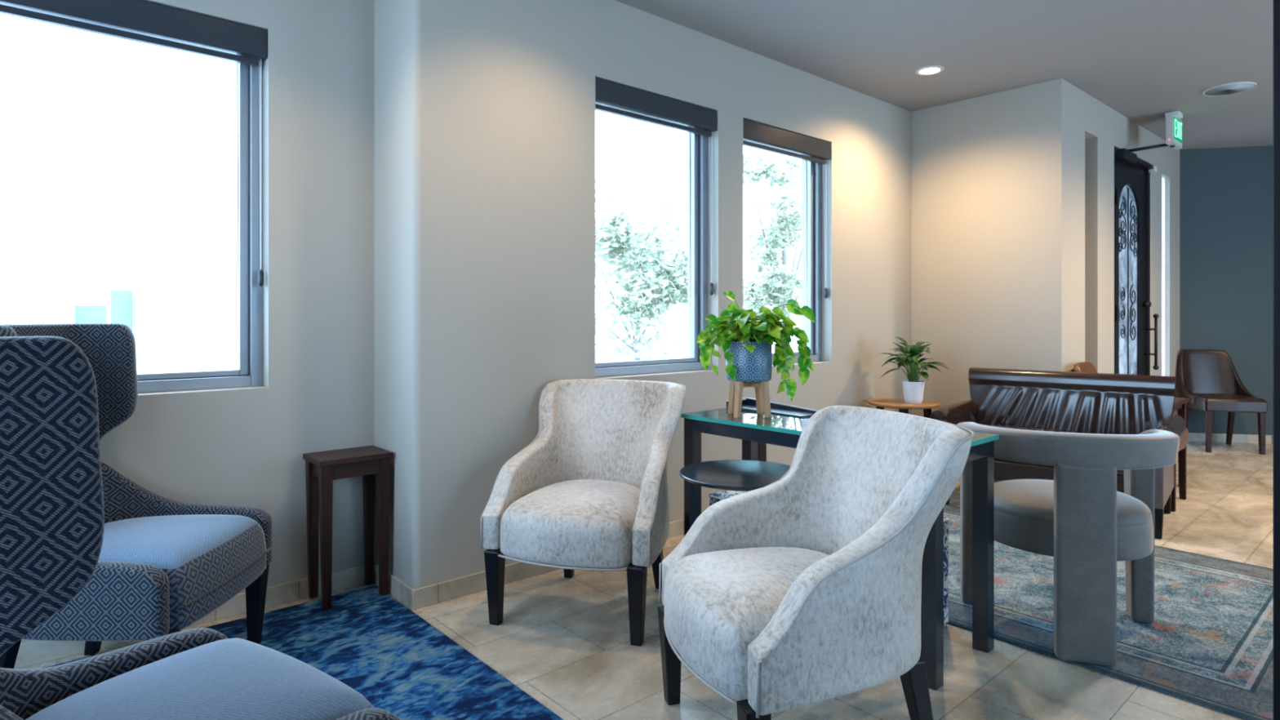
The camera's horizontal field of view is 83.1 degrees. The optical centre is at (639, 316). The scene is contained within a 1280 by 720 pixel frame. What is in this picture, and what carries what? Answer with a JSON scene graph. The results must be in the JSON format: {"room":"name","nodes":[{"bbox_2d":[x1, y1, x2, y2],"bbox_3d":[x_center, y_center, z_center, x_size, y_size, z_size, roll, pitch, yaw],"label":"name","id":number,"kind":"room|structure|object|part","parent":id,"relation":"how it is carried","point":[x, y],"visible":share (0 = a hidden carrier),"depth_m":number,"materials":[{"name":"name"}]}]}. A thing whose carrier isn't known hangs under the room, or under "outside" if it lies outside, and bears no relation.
{"room":"waiting room","nodes":[
{"label":"waiting room","id":0,"kind":"room"},
{"bbox_2d":[20,0,374,643],"bbox_3d":[-2.321,-0.199,2.379,2.880,2.757,0.240,0,0,-42],"label":"wall","id":1,"kind":"structure","parent":0,"point":[242,446],"depth_m":3.02,"materials":[{"name":"beige paint"}]},
{"bbox_2d":[13,564,364,668],"bbox_3d":[-2.249,1.140,2.275,2.850,0.080,0.012,0,0,-42],"label":"baseboard","id":2,"kind":"structure","parent":1,"relation":"attached to","point":[35,651],"depth_m":2.84,"materials":[{"name":"stone"}]},
{"bbox_2d":[137,61,262,393],"bbox_3d":[-1.937,-0.439,2.712,0.936,1.463,0.070,0,0,-42],"label":"window","id":3,"kind":"structure","parent":1,"relation":"in","point":[249,373],"depth_m":2.98,"materials":[{"name":"grey metal"}]},
{"bbox_2d":[0,0,266,286],"bbox_3d":[-1.887,-0.642,2.656,0.928,1.045,0.071,0,0,-42],"label":"roller blind","id":4,"kind":"object","parent":3,"relation":"attached to","point":[141,21],"visible":1,"depth_m":2.69,"materials":[{"name":"grey"}]},
{"bbox_3d":[-1.891,-1.030,2.647,0.894,0.024,0.030,0,0,-42],"label":"rail","id":5,"kind":"part","parent":4,"relation":"part of","materials":[{"name":"grey metal"}]},
{"bbox_3d":[-1.552,-0.614,2.953,0.004,0.868,0.023,0,0,-42],"label":"cord","id":6,"kind":"part","parent":4,"relation":"part of","materials":[{"name":"grey plastic"}]},
{"bbox_3d":[-1.548,-0.155,2.948,0.021,0.070,0.022,0,0,-42],"label":"cord pull","id":7,"kind":"part","parent":4,"relation":"part of","materials":[{"name":"grey"}]},
{"bbox_2d":[412,518,684,609],"bbox_3d":[0.593,1.140,4.234,4.026,0.080,0.012,0,0,-42],"label":"baseboard","id":8,"kind":"structure","parent":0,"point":[441,592],"depth_m":3.06,"materials":[{"name":"stone"}]},
{"bbox_2d":[374,0,911,589],"bbox_3d":[0.422,-0.199,4.436,4.014,2.757,0.517,0,0,-42],"label":"wall","id":9,"kind":"structure","parent":0,"point":[485,109],"depth_m":3.28,"materials":[{"name":"beige paint"}]},
{"bbox_2d":[373,562,413,608],"bbox_3d":[-1.052,1.140,3.064,0.012,0.080,0.417,0,0,-42],"label":"baseboard","id":10,"kind":"structure","parent":9,"relation":"attached to","point":[399,589],"depth_m":3.00,"materials":[{"name":"stone"}]},
{"bbox_2d":[595,133,707,377],"bbox_3d":[0.038,-0.432,3.905,0.886,1.485,0.070,0,0,-42],"label":"window","id":11,"kind":"structure","parent":9,"relation":"in","point":[698,144],"depth_m":4.15,"materials":[{"name":"grey metal"}]},
{"bbox_2d":[595,77,716,295],"bbox_3d":[0.088,-0.644,3.848,0.878,1.049,0.071,0,0,-42],"label":"roller blind","id":12,"kind":"object","parent":11,"relation":"attached to","point":[612,98],"visible":0.86,"depth_m":3.80,"materials":[{"name":"grey fabric"}]},
{"bbox_3d":[0.084,-1.034,3.839,0.844,0.024,0.030,0,0,-42],"label":"rail","id":13,"kind":"part","parent":12,"relation":"part of","materials":[{"name":"grey metal"}]},
{"bbox_3d":[0.404,-0.616,4.129,0.004,0.872,0.023,0,0,-42],"label":"cord","id":14,"kind":"part","parent":12,"relation":"part of","materials":[{"name":"grey plastic"}]},
{"bbox_3d":[0.409,-0.155,4.124,0.021,0.070,0.022,0,0,-42],"label":"cord pull","id":15,"kind":"part","parent":12,"relation":"part of","materials":[{"name":"grey"}]},
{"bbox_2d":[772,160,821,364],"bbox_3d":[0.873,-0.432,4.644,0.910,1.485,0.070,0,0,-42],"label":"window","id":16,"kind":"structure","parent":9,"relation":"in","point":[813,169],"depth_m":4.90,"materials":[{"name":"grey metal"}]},
{"bbox_2d":[743,119,830,298],"bbox_3d":[0.923,-0.644,4.588,0.902,1.049,0.071,0,0,-42],"label":"roller blind","id":17,"kind":"object","parent":16,"relation":"attached to","point":[757,135],"visible":0.84,"depth_m":4.55,"materials":[{"name":"grey fabric"}]},
{"bbox_3d":[0.919,-1.034,4.579,0.868,0.024,0.030,0,0,-42],"label":"rail","id":18,"kind":"part","parent":17,"relation":"part of","materials":[{"name":"grey metal"}]},
{"bbox_3d":[1.249,-0.616,4.877,0.004,0.872,0.023,0,0,-42],"label":"cord","id":19,"kind":"part","parent":17,"relation":"part of","materials":[{"name":"grey plastic"}]},
{"bbox_3d":[1.253,-0.155,4.872,0.021,0.070,0.022,0,0,-42],"label":"cord pull","id":20,"kind":"part","parent":17,"relation":"part of","materials":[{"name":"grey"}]},
{"bbox_2d":[20,441,1273,719],"bbox_3d":[2.796,1.230,2.877,11.200,0.100,5.800,0,0,-42],"label":"floor","id":21,"kind":"structure","parent":0,"point":[563,642],"depth_m":2.49,"materials":[{"name":"tile"}]},
{"bbox_2d":[44,585,564,719],"bbox_3d":[-0.858,1.175,0.723,2.775,0.010,4.020,0,0,-42],"label":"area rug","id":22,"kind":"object","parent":21,"relation":"on","point":[370,642],"visible":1,"depth_m":2.48,"materials":[{"name":"blue carpet"}]},
{"bbox_2d":[0,323,271,668],"bbox_3d":[-1.653,0.598,2.310,0.717,1.144,0.664,0,0,-2],"label":"chair","id":23,"kind":"object","parent":22,"relation":"on","point":[164,565],"visible":0.46,"depth_m":2.27,"materials":[{"name":"blue fabric"}]},
{"bbox_3d":[-1.861,1.032,2.114,0.092,0.275,0.053,0,0,-2],"label":"leg","id":24,"kind":"part","parent":23,"relation":"part of","materials":[{"name":"black wood"}]},
{"bbox_3d":[-1.891,0.349,2.303,0.239,0.649,0.565,0,0,-2],"label":"winged backrest","id":25,"kind":"part","parent":23,"relation":"part of","materials":[{"name":"blue fabric"}]},
{"bbox_3d":[-1.871,1.032,2.495,0.092,0.275,0.053,0,0,-2],"label":"leg","id":26,"kind":"part","parent":23,"relation":"part of","materials":[{"name":"black wood"}]},
{"bbox_3d":[-1.658,0.663,2.310,0.657,0.474,0.664,0,0,-2],"label":"arm","id":27,"kind":"part","parent":23,"relation":"part of"},
{"bbox_3d":[-1.353,1.032,2.056,0.060,0.275,0.060,0,0,-2],"label":"leg","id":28,"kind":"part","parent":23,"relation":"part of","materials":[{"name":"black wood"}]},
{"bbox_3d":[-1.588,0.792,2.312,0.575,0.231,0.550,0,0,-2],"label":"seat","id":29,"kind":"part","parent":23,"relation":"part of","materials":[{"name":"blue fabric"}]},
{"bbox_3d":[-1.367,1.032,2.579,0.060,0.275,0.060,0,0,-2],"label":"leg","id":30,"kind":"part","parent":23,"relation":"part of","materials":[{"name":"black wood"}]},
{"bbox_2d":[0,336,400,719],"bbox_3d":[-0.870,0.598,1.224,0.664,1.144,0.717,0,0,33],"label":"chair","id":31,"kind":"object","parent":22,"relation":"on","point":[52,508],"visible":1,"depth_m":0.94,"materials":[{"name":"blue fabric"}]},
{"bbox_3d":[-1.001,0.349,1.025,0.565,0.649,0.239,0,0,33],"label":"winged backrest","id":32,"kind":"part","parent":31,"relation":"part of","materials":[{"name":"blue fabric"}]},
{"bbox_3d":[-0.834,0.792,1.278,0.550,0.231,0.575,0,0,33],"label":"seat","id":33,"kind":"part","parent":31,"relation":"part of","materials":[{"name":"blue fabric"}]},
{"bbox_3d":[-0.873,0.663,1.220,0.664,0.474,0.657,0,0,33],"label":"arm","id":34,"kind":"part","parent":31,"relation":"part of"},
{"bbox_2d":[302,445,393,610],"bbox_3d":[-1.221,0.871,3.022,0.295,0.598,0.223,0,0,-42],"label":"side table","id":35,"kind":"object","parent":22,"relation":"on","point":[322,468],"visible":1,"depth_m":2.99,"materials":[{"name":"brown wood"}]},
{"bbox_3d":[-1.363,0.882,3.006,0.045,0.575,0.045,0,0,-42],"label":"leg","id":36,"kind":"part","parent":35,"relation":"part of","materials":[{"name":"brown wood"}]},
{"bbox_3d":[-1.255,0.882,2.883,0.045,0.575,0.045,0,0,-42],"label":"leg","id":37,"kind":"part","parent":35,"relation":"part of","materials":[{"name":"brown wood"}]},
{"bbox_3d":[-1.187,0.882,3.162,0.045,0.575,0.045,0,0,-42],"label":"leg","id":38,"kind":"part","parent":35,"relation":"part of","materials":[{"name":"brown wood"}]},
{"bbox_3d":[-1.078,0.882,3.039,0.045,0.575,0.045,0,0,-42],"label":"leg","id":39,"kind":"part","parent":35,"relation":"part of","materials":[{"name":"brown wood"}]},
{"bbox_2d":[480,378,685,646],"bbox_3d":[-0.190,0.734,2.978,0.688,0.892,0.779,0,0,18],"label":"armchair","id":40,"kind":"object","parent":21,"relation":"on","point":[589,492],"visible":1,"depth_m":2.84,"materials":[{"name":"beige fabric"}]},
{"bbox_3d":[-0.557,1.038,2.771,0.062,0.285,0.062,0,0,18],"label":"leg","id":41,"kind":"part","parent":40,"relation":"part of","materials":[{"name":"black wood"}]},
{"bbox_3d":[-0.319,1.038,3.235,0.060,0.285,0.099,0,0,18],"label":"leg","id":42,"kind":"part","parent":40,"relation":"part of","materials":[{"name":"black wood"}]},
{"bbox_3d":[-0.219,0.794,2.882,0.536,0.227,0.575,0,0,18],"label":"seat","id":43,"kind":"part","parent":40,"relation":"part of","materials":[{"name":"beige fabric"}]},
{"bbox_3d":[-0.179,0.587,3.007,0.683,0.616,0.708,0,0,18],"label":"backrest and arm","id":44,"kind":"part","parent":40,"relation":"part of","materials":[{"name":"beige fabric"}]},
{"bbox_3d":[-0.011,1.038,2.595,0.062,0.285,0.062,0,0,18],"label":"leg","id":45,"kind":"part","parent":40,"relation":"part of","materials":[{"name":"black wood"}]},
{"bbox_3d":[0.067,1.038,3.111,0.060,0.285,0.099,0,0,18],"label":"leg","id":46,"kind":"part","parent":40,"relation":"part of","materials":[{"name":"black wood"}]},
{"bbox_2d":[707,489,746,506],"bbox_3d":[0.593,0.975,3.103,0.426,0.410,0.427,0,0,-42],"label":"ottoman","id":47,"kind":"object","parent":21,"relation":"on","point":[716,497],"visible":0.1,"depth_m":3.11,"materials":[{"name":"fabric"}]},
{"bbox_2d":[679,459,790,528],"bbox_3d":[0.382,0.879,2.676,0.472,0.602,0.472,0,0,-42],"label":"round table","id":48,"kind":"object","parent":21,"relation":"on","point":[742,475],"visible":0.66,"depth_m":2.70,"materials":[{"name":"black wood"}]},
{"bbox_3d":[0.207,0.890,2.723,0.031,0.580,0.032,0,0,-42],"label":"leg","id":49,"kind":"part","parent":48,"relation":"part of","materials":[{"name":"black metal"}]},
{"bbox_2d":[758,442,766,461],"bbox_3d":[0.596,0.850,3.640,0.140,0.660,0.120,0,0,-42],"label":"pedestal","id":50,"kind":"object","parent":21,"relation":"on","point":[762,446],"visible":0.02,"depth_m":3.62,"materials":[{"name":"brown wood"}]},
{"bbox_2d":[657,405,975,719],"bbox_3d":[0.471,0.734,2.030,0.779,0.892,0.688,0,0,-17],"label":"armchair","id":51,"kind":"object","parent":21,"relation":"on","point":[802,588],"visible":1,"depth_m":1.83,"materials":[{"name":"beige fabric"}]},
{"bbox_3d":[0.092,1.038,2.211,0.062,0.285,0.062,0,0,-17],"label":"leg","id":52,"kind":"part","parent":51,"relation":"part of","materials":[{"name":"black wood"}]},
{"bbox_3d":[0.377,0.794,1.999,0.575,0.227,0.536,0,0,-17],"label":"seat","id":53,"kind":"part","parent":51,"relation":"part of","materials":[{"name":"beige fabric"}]},
{"bbox_3d":[0.262,1.038,1.663,0.062,0.285,0.062,0,0,-17],"label":"leg","id":54,"kind":"part","parent":51,"relation":"part of","materials":[{"name":"black wood"}]},
{"bbox_3d":[0.728,1.038,1.895,0.099,0.285,0.060,0,0,-17],"label":"leg","id":55,"kind":"part","parent":51,"relation":"part of","materials":[{"name":"black wood"}]},
{"bbox_2d":[680,407,999,690],"bbox_3d":[0.723,0.800,2.838,0.459,0.760,1.144,0,0,-42],"label":"console table","id":56,"kind":"object","parent":21,"relation":"on","point":[753,428],"visible":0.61,"depth_m":2.55,"materials":[{"name":"black wood"}]},
{"bbox_3d":[0.227,0.809,3.110,0.054,0.742,0.054,0,0,-42],"label":"leg","id":57,"kind":"part","parent":56,"relation":"part of","materials":[{"name":"black wood"}]},
{"bbox_3d":[0.512,0.809,3.363,0.054,0.742,0.054,0,0,-42],"label":"leg","id":58,"kind":"part","parent":56,"relation":"part of","materials":[{"name":"black wood"}]},
{"bbox_2d":[696,291,815,417],"bbox_3d":[0.470,0.156,3.058,0.426,0.526,0.412,0,0,-42],"label":"pothos","id":59,"kind":"object","parent":56,"relation":"on","point":[748,339],"visible":1,"depth_m":3.01,"materials":[{"name":"green plant"}]},
{"bbox_3d":[0.401,0.345,3.114,0.026,0.150,0.042,0,0,-42],"label":"stand leg","id":60,"kind":"part","parent":59,"relation":"part of","materials":[{"name":"brown wood"}]},
{"bbox_3d":[0.408,0.345,3.000,0.042,0.150,0.026,0,0,-42],"label":"stand leg","id":61,"kind":"part","parent":59,"relation":"part of","materials":[{"name":"brown wood"}]},
{"bbox_3d":[0.515,0.345,3.122,0.042,0.150,0.026,0,0,-42],"label":"stand leg","id":62,"kind":"part","parent":59,"relation":"part of","materials":[{"name":"brown wood"}]},
{"bbox_3d":[0.523,0.345,3.007,0.026,0.150,0.042,0,0,-42],"label":"stand leg","id":63,"kind":"part","parent":59,"relation":"part of","materials":[{"name":"brown wood"}]},
{"bbox_2d":[726,397,817,417],"bbox_3d":[0.586,0.401,3.196,0.137,0.039,0.432,0,0,-39],"label":"serving tray","id":64,"kind":"object","parent":56,"relation":"on","point":[749,403],"visible":0.62,"depth_m":3.19,"materials":[{"name":"black metal"}]},
{"bbox_3d":[0.723,0.428,2.838,0.459,0.016,1.144,0,0,-42],"label":"glass","id":65,"kind":"part","parent":56,"relation":"part of","materials":[{"name":"teal glass"}]},
{"bbox_3d":[0.723,0.464,2.838,0.435,0.052,1.120,0,0,-42],"label":"rail","id":66,"kind":"part","parent":56,"relation":"part of","materials":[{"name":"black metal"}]},
{"bbox_3d":[0.934,0.809,2.312,0.054,0.742,0.054,0,0,-42],"label":"leg","id":67,"kind":"part","parent":56,"relation":"part of","materials":[{"name":"black wood"}]},
{"bbox_3d":[1.219,0.809,2.565,0.054,0.742,0.054,0,0,-42],"label":"leg","id":68,"kind":"part","parent":56,"relation":"part of","materials":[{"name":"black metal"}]},
{"bbox_2d":[867,397,941,417],"bbox_3d":[1.801,0.881,4.935,0.470,0.597,0.470,0,0,-42],"label":"end table","id":69,"kind":"object","parent":21,"relation":"on","point":[899,403],"visible":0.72,"depth_m":4.83,"materials":[{"name":"brown wood"}]},
{"bbox_3d":[1.749,0.893,4.782,0.060,0.573,0.049,0,0,-42],"label":"leg","id":70,"kind":"part","parent":69,"relation":"part of","materials":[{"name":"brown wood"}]},
{"bbox_2d":[880,337,948,403],"bbox_3d":[1.844,0.363,4.876,0.386,0.441,0.360,0,0,-31],"label":"potted plant","id":71,"kind":"object","parent":69,"relation":"on","point":[913,388],"visible":1,"depth_m":4.86,"materials":[{"name":"green plant"}]},
{"bbox_3d":[1.852,0.511,4.893,0.149,0.143,0.149,0,0,-42],"label":"pot","id":72,"kind":"part","parent":71,"relation":"part of","materials":[{"name":"white ceramic"}]},
{"bbox_3d":[1.853,0.335,4.878,0.128,0.248,0.149,0,0,-42],"label":"stem","id":73,"kind":"part","parent":71,"relation":"part of","materials":[{"name":"green plant"}]},
{"bbox_3d":[1.953,0.893,4.883,0.049,0.573,0.060,0,0,-42],"label":"leg","id":74,"kind":"part","parent":69,"relation":"part of","materials":[{"name":"brown wood"}]},
{"bbox_2d":[943,516,950,626],"bbox_3d":[0.884,0.975,2.773,0.426,0.410,0.427,0,0,-42],"label":"ottoman","id":75,"kind":"object","parent":21,"relation":"on","point":[945,519],"visible":0.16,"depth_m":2.73,"materials":[{"name":"fabric"}]},
{"bbox_2d":[929,367,1186,538],"bbox_3d":[2.544,0.769,4.431,1.274,0.822,0.714,0,0,40],"label":"settee","id":76,"kind":"object","parent":21,"relation":"on","point":[1049,401],"visible":0.61,"depth_m":4.54,"materials":[{"name":"brown leather"}]},
{"bbox_3d":[1.873,0.642,4.538,0.101,0.101,0.005,0,0,41],"label":"scroll trim","id":77,"kind":"part","parent":76,"relation":"part of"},
{"bbox_3d":[2.088,0.640,4.783,0.125,0.116,0.654,0,0,40],"label":"rolled arm","id":78,"kind":"part","parent":76,"relation":"part of","materials":[{"name":"brown leather"}]},
{"bbox_3d":[2.121,0.835,4.775,0.050,0.370,0.659,0,0,40],"label":"panel","id":79,"kind":"part","parent":76,"relation":"part of","materials":[{"name":"brown leather"}]},
{"bbox_2d":[978,423,1124,475],"bbox_3d":[2.500,0.797,4.380,1.010,0.145,0.570,0,0,40],"label":"seat cushion","id":80,"kind":"object","parent":76,"relation":"on","point":[1037,427],"depth_m":4.51,"materials":[{"name":"fabric"}]},
{"bbox_3d":[2.518,0.922,4.401,1.070,0.115,0.595,0,0,40],"label":"seat","id":81,"kind":"part","parent":76,"relation":"part of","materials":[{"name":"brown leather"}]},
{"bbox_3d":[2.734,0.619,4.654,1.153,0.522,0.129,0,0,40],"label":"backrest","id":82,"kind":"part","parent":76,"relation":"part of","materials":[{"name":"brown leather"}]},
{"bbox_3d":[2.759,1.077,3.844,0.050,0.205,0.050,0,0,40],"label":"leg","id":83,"kind":"part","parent":76,"relation":"part of","materials":[{"name":"black wood"}]},
{"bbox_3d":[2.950,0.835,4.068,0.050,0.370,0.659,0,0,40],"label":"panel","id":84,"kind":"part","parent":76,"relation":"part of","materials":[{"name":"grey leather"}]},
{"bbox_3d":[3.144,1.077,4.311,0.050,0.205,0.090,0,0,40],"label":"leg","id":85,"kind":"part","parent":76,"relation":"part of","materials":[{"name":"black wood"}]},
{"bbox_3d":[2.962,0.640,4.037,0.125,0.116,0.654,0,0,40],"label":"rolled arm","id":86,"kind":"part","parent":76,"relation":"part of","materials":[{"name":"brown leather"}]},
{"bbox_2d":[943,503,1273,719],"bbox_3d":[1.850,1.175,3.295,1.700,0.009,2.040,0,0,-42],"label":"area rug","id":87,"kind":"object","parent":21,"relation":"on","point":[1209,642],"visible":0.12,"depth_m":2.74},
{"bbox_2d":[956,422,1180,666],"bbox_3d":[1.605,0.786,2.723,0.730,0.770,0.643,0,0,6],"label":"chair","id":88,"kind":"object","parent":87,"relation":"on","point":[1079,518],"visible":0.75,"depth_m":2.46,"materials":[{"name":"grey fabric"}]},
{"bbox_3d":[1.364,0.849,2.968,0.082,0.645,0.100,0,0,17],"label":"post","id":89,"kind":"part","parent":88,"relation":"part of","materials":[{"name":"grey fabric"}]},
{"bbox_3d":[1.609,0.754,2.761,0.581,0.189,0.570,0,0,17],"label":"seat","id":90,"kind":"part","parent":88,"relation":"part of","materials":[{"name":"grey fabric"}]},
{"bbox_3d":[1.514,0.835,2.458,0.180,0.672,0.066,0,0,17],"label":"post","id":91,"kind":"part","parent":88,"relation":"part of","materials":[{"name":"grey fabric"}]},
{"bbox_3d":[1.928,0.849,2.791,0.082,0.645,0.100,0,0,17],"label":"post","id":92,"kind":"part","parent":88,"relation":"part of","materials":[{"name":"grey fabric"}]},
{"bbox_2d":[1073,361,1188,511],"bbox_3d":[3.181,0.747,4.701,0.590,0.866,0.500,0,0,44],"label":"dining chair","id":93,"kind":"object","parent":21,"relation":"on","point":[1085,366],"visible":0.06,"depth_m":4.64,"materials":[{"name":"brown leather"}]},
{"bbox_3d":[3.113,0.544,4.768,0.412,0.472,0.500,0,0,44],"label":"backrest","id":94,"kind":"part","parent":93,"relation":"part of","materials":[{"name":"brown leather"}]},
{"bbox_3d":[3.226,1.000,4.382,0.042,0.360,0.043,0,0,44],"label":"leg","id":95,"kind":"part","parent":93,"relation":"part of","materials":[{"name":"brown wood"}]},
{"bbox_3d":[3.500,1.000,4.662,0.042,0.360,0.043,0,0,44],"label":"leg","id":96,"kind":"part","parent":93,"relation":"part of","materials":[{"name":"brown wood"}]},
{"bbox_3d":[3.226,0.766,4.657,0.465,0.117,0.470,0,0,44],"label":"seat","id":97,"kind":"part","parent":93,"relation":"part of","materials":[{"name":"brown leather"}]},
{"bbox_2d":[1172,397,1189,475],"bbox_3d":[3.520,0.874,5.015,0.400,0.612,0.400,0,0,-42],"label":"end table","id":98,"kind":"object","parent":21,"relation":"on","point":[1180,404],"visible":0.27,"depth_m":4.97,"materials":[{"name":"brown wood"}]},
{"bbox_3d":[3.753,0.887,5.000,0.042,0.585,0.042,0,0,-42],"label":"leg","id":99,"kind":"part","parent":98,"relation":"part of","materials":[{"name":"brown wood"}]},
{"bbox_2d":[1177,349,1267,454],"bbox_3d":[5.186,0.747,6.473,0.500,0.866,0.590,0,0,13],"label":"dining chair","id":100,"kind":"object","parent":21,"relation":"on","point":[1211,380],"visible":0.91,"depth_m":6.60,"materials":[{"name":"brown leather"}]},
{"bbox_3d":[5.052,1.000,6.692,0.042,0.360,0.106,0,0,13],"label":"leg","id":101,"kind":"part","parent":100,"relation":"part of","materials":[{"name":"brown wood"}]},
{"bbox_3d":[4.938,1.000,6.269,0.043,0.360,0.042,0,0,13],"label":"leg","id":102,"kind":"part","parent":100,"relation":"part of","materials":[{"name":"brown wood"}]},
{"bbox_3d":[5.208,0.544,6.566,0.500,0.472,0.412,0,0,13],"label":"backrest","id":103,"kind":"part","parent":100,"relation":"part of","materials":[{"name":"brown leather"}]},
{"bbox_3d":[5.172,0.766,6.412,0.470,0.117,0.465,0,0,13],"label":"seat","id":104,"kind":"part","parent":100,"relation":"part of","materials":[{"name":"brown leather"}]},
{"bbox_3d":[5.403,1.000,6.611,0.042,0.360,0.106,0,0,13],"label":"leg","id":105,"kind":"part","parent":100,"relation":"part of","materials":[{"name":"brown wood"}]},
{"bbox_3d":[5.319,1.000,6.181,0.043,0.360,0.042,0,0,13],"label":"leg","id":106,"kind":"part","parent":100,"relation":"part of","materials":[{"name":"brown wood"}]},
{"bbox_2d":[1273,0,1279,719],"bbox_3d":[0.986,-0.199,1.000,0.100,2.757,0.140,0,0,0],"label":"trim","id":107,"kind":"structure","parent":21,"relation":"on","point":[1276,2],"depth_m":1.06,"materials":[{"name":"black paint"}]},
{"bbox_2d":[725,340,772,382],"bbox_3d":[0.462,0.188,3.061,0.193,0.165,0.193,0,0,-42],"label":"pot","id":108,"kind":"object","parent":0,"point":[757,366],"depth_m":2.98,"materials":[{"name":"blue ceramic"}]},
{"bbox_2d":[614,0,1273,149],"bbox_3d":[2.796,-1.652,2.877,11.800,0.150,6.400,0,0,-42],"label":"ceiling","id":109,"kind":"structure","parent":0,"point":[1145,60],"depth_m":4.20,"materials":[{"name":"paint"}]},
{"bbox_2d":[915,65,944,75],"bbox_3d":[1.857,-1.573,4.630,0.176,0.008,0.176,0,0,-42],"label":"recessed light","id":110,"kind":"object","parent":109,"relation":"in","point":[932,69],"visible":1,"depth_m":4.62,"materials":[{"name":"grey paint"}]},
{"bbox_2d":[1164,111,1182,149],"bbox_3d":[4.149,-1.448,5.612,0.286,0.257,0.090,0,0,-42],"label":"exit sign","id":111,"kind":"object","parent":109,"relation":"hanging from","point":[1173,122],"visible":1,"depth_m":5.54,"materials":[{"name":"grey paint"}]},
{"bbox_3d":[4.169,-1.442,5.595,0.250,0.165,0.003,0,0,-42],"label":"panel","id":112,"kind":"part","parent":111,"relation":"part of","materials":[{"name":"green plastic"}]},
{"bbox_2d":[1201,81,1257,96],"bbox_3d":[4.079,-1.572,5.002,0.296,0.010,0.296,0,0,-42],"label":"ceiling speaker","id":113,"kind":"object","parent":109,"relation":"attached to","point":[1231,88],"visible":1,"depth_m":4.99,"materials":[{"name":"grey paint"}]},
{"bbox_2d":[911,87,1022,417],"bbox_3d":[2.360,-0.199,5.425,0.200,2.757,1.053,0,0,-42],"label":"wall","id":114,"kind":"structure","parent":0,"point":[967,154],"depth_m":5.27,"materials":[{"name":"beige paint"}]},
{"bbox_2d":[994,479,1005,482],"bbox_3d":[2.440,1.140,5.175,0.012,0.080,1.053,0,0,-42],"label":"baseboard","id":115,"kind":"structure","parent":114,"relation":"attached to","point":[995,480],"depth_m":5.08,"materials":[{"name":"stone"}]},
{"bbox_2d":[1022,78,1179,414],"bbox_3d":[3.874,-0.199,5.902,3.099,2.757,0.240,0,0,-42],"label":"wall","id":116,"kind":"structure","parent":0,"point":[1070,137],"depth_m":5.00,"materials":[{"name":"beige paint"}]},
{"bbox_2d":[1114,143,1174,375],"bbox_3d":[4.049,-0.085,5.783,0.981,2.530,0.411,0,0,-42],"label":"door","id":117,"kind":"structure","parent":116,"relation":"in","point":[1132,304],"depth_m":5.94,"materials":[{"name":"black metal"}]},
{"bbox_3d":[3.954,-0.120,5.875,0.590,1.920,0.008,0,0,-42],"label":"glass panel","id":118,"kind":"part","parent":117,"relation":"part of","materials":[{"name":"clear glass"}]},
{"bbox_3d":[3.953,-0.059,5.892,0.981,2.479,0.120,0,0,-42],"label":"frame","id":119,"kind":"part","parent":117,"relation":"part of","materials":[{"name":"black metal"}]},
{"bbox_3d":[4.133,-1.260,5.944,0.590,0.030,0.030,0,0,-42],"label":"closer rail","id":120,"kind":"part","parent":117,"relation":"part of","materials":[{"name":"black metal"}]},
{"bbox_3d":[3.981,-1.317,5.634,0.329,0.067,0.032,0,0,14],"label":"closer arm","id":121,"kind":"part","parent":117,"relation":"part of","materials":[{"name":"black metal"}]},
{"bbox_3d":[4.303,0.215,6.084,0.042,0.472,0.116,0,0,-42],"label":"pull handle","id":122,"kind":"part","parent":117,"relation":"part of","materials":[{"name":"black metal"}]},
{"bbox_2d":[1161,176,1164,375],"bbox_3d":[4.712,-0.068,6.537,0.267,2.396,0.010,0,0,-42],"label":"window","id":123,"kind":"structure","parent":116,"relation":"in","point":[1162,178],"depth_m":6.57,"materials":[{"name":"clear glass"}]},
{"bbox_2d":[1179,145,1273,435],"bbox_3d":[6.063,-0.199,6.734,1.900,2.757,0.200,0,0,12],"label":"wall","id":124,"kind":"structure","parent":0,"point":[1226,194],"depth_m":6.75,"materials":[{"name":"teal paint"}]},
{"bbox_2d":[1188,432,1273,444],"bbox_3d":[6.040,1.140,6.630,1.900,0.080,0.012,0,0,12],"label":"baseboard","id":125,"kind":"structure","parent":124,"relation":"attached to","point":[1193,437],"depth_m":6.73,"materials":[{"name":"stone"}]},
{"label":"outside","id":126,"kind":"structure","parent":0,"visible":0},
{"bbox_2d":[172,346,774,372],"bbox_3d":[-6.069,1.505,14.395,38.000,0.050,22.400,0,0,-42],"label":"ground","id":127,"kind":"structure","parent":126,"point":[674,353],"depth_m":25.09,"materials":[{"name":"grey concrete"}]},
{"bbox_2d":[28,289,172,373],"bbox_3d":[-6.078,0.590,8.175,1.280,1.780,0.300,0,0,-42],"label":"building","id":128,"kind":"structure","parent":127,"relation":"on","point":[148,316],"depth_m":8.28,"materials":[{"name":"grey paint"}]},
{"bbox_3d":[-6.154,0.680,8.095,0.280,1.600,0.080,0,0,-42],"label":"panel","id":129,"kind":"part","parent":128,"relation":"part of","materials":[{"name":"blue"}]},
{"bbox_3d":[-5.944,0.590,8.280,0.200,1.780,0.080,0,0,-42],"label":"panel","id":130,"kind":"part","parent":128,"relation":"part of","materials":[{"name":"blue"}]},
{"bbox_2d":[595,175,688,361],"bbox_3d":[-0.016,-0.221,10.506,2.919,3.406,2.479,0,0,-42],"label":"tree","id":131,"kind":"object","parent":127,"relation":"on","point":[655,287],"visible":0.83,"depth_m":9.99,"materials":[{"name":"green plant"}]},
{"bbox_2d":[743,147,802,344],"bbox_3d":[2.658,-0.857,13.544,2.103,4.678,1.979,0,0,-42],"label":"tree","id":132,"kind":"object","parent":127,"relation":"on","point":[779,286],"visible":0.75,"depth_m":13.51,"materials":[{"name":"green plant"}]}
]}

